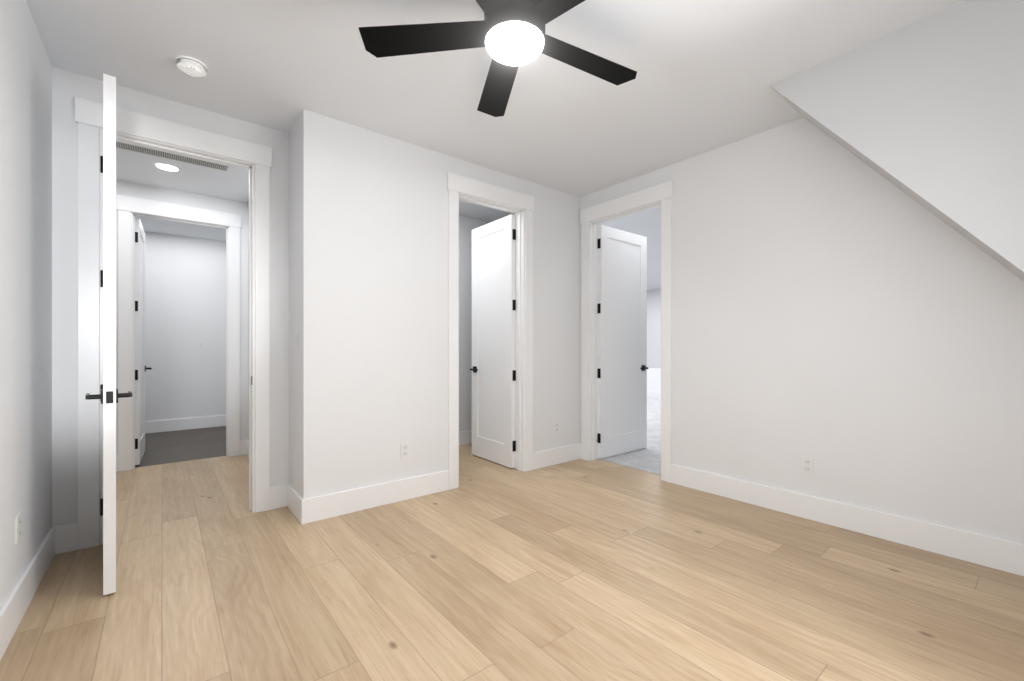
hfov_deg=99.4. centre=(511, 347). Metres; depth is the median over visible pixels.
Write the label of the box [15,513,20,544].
electrical outlet
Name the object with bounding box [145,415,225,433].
baseboard
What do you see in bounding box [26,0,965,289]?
ceiling
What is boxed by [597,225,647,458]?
door
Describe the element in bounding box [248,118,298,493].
wall
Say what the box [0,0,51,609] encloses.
wall
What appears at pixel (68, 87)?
wall
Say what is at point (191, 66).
smoke detector
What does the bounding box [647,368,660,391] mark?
wall
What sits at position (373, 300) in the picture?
wall
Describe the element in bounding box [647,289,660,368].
wall
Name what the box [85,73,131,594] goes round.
hall door
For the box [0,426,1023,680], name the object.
floor
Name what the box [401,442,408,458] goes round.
outlet
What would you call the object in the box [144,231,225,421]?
wall
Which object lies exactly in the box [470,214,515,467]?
closet door
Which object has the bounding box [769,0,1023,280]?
sloped ceiling
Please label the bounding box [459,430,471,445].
baseboard
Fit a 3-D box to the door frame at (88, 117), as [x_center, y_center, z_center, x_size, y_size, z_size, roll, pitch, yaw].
[-2.160,-0.136,2.857,1.000,2.595,0.168,0,0,-39]
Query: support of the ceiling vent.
in the ceiling at (710, 72)
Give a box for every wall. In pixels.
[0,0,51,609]
[52,67,288,525]
[116,179,247,453]
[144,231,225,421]
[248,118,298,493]
[299,109,579,498]
[459,215,490,431]
[580,117,1023,543]
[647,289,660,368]
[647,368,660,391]
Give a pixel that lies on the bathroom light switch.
(201, 344)
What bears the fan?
hanging from the ceiling at (710, 72)
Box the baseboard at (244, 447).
[244,440,248,456]
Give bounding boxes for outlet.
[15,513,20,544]
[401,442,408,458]
[554,421,558,433]
[801,456,813,474]
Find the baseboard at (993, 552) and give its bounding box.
[671,464,1023,575]
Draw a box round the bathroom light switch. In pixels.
[199,341,204,348]
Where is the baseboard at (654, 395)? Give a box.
[647,391,660,398]
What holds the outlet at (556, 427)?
attached to the wall at (373, 300)
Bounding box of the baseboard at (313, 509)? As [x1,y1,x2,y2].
[296,470,448,523]
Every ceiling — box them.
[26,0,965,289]
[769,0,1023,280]
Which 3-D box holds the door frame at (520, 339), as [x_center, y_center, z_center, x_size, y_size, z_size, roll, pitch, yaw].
[-0.199,-0.136,3.885,0.944,2.595,0.146,0,0,-39]
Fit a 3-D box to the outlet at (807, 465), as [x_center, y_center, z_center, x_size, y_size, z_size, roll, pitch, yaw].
[2.008,0.802,2.950,0.008,0.115,0.070,0,0,-39]
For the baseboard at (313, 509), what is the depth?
3.13 m
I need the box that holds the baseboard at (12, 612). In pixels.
[0,524,63,660]
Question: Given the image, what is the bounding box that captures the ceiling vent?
[116,141,229,171]
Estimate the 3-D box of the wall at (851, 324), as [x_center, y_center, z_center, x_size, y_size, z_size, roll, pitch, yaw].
[1.845,-0.208,3.255,0.120,2.740,3.690,0,0,-39]
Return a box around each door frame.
[75,97,271,549]
[116,194,240,471]
[447,172,533,489]
[580,180,672,482]
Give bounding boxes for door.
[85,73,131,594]
[135,218,151,464]
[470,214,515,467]
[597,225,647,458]
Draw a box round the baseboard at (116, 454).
[116,454,117,471]
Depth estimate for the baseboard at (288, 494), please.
3.15 m
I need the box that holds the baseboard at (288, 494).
[280,484,298,516]
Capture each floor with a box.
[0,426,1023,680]
[598,398,660,474]
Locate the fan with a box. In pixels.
[359,0,636,116]
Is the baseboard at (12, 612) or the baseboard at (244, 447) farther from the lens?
the baseboard at (244, 447)
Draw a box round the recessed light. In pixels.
[157,164,177,170]
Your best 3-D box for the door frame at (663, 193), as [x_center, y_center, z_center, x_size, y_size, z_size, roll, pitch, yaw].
[1.095,-0.136,4.167,0.146,2.595,1.044,0,0,-39]
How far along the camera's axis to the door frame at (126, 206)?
4.19 m
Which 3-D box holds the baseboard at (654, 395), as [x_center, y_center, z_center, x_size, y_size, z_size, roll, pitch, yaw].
[2.887,1.082,10.297,0.015,0.160,3.800,0,0,-39]
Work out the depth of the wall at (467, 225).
5.22 m
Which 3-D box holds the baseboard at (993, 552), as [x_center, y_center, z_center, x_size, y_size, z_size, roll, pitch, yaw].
[2.115,1.082,2.814,0.015,0.160,2.365,0,0,-39]
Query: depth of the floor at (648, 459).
4.79 m
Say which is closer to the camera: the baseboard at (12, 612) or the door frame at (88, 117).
the baseboard at (12, 612)
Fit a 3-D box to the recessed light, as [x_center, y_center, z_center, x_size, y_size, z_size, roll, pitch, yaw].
[-3.008,-1.573,3.792,0.150,0.009,0.150,0,0,-39]
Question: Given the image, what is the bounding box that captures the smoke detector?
[175,56,207,76]
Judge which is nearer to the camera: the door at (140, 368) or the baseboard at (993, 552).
the baseboard at (993, 552)
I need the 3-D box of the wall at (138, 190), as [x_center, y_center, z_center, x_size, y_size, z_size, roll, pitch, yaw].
[-3.853,-0.208,4.035,2.630,2.740,0.120,0,0,-39]
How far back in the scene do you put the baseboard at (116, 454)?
4.07 m

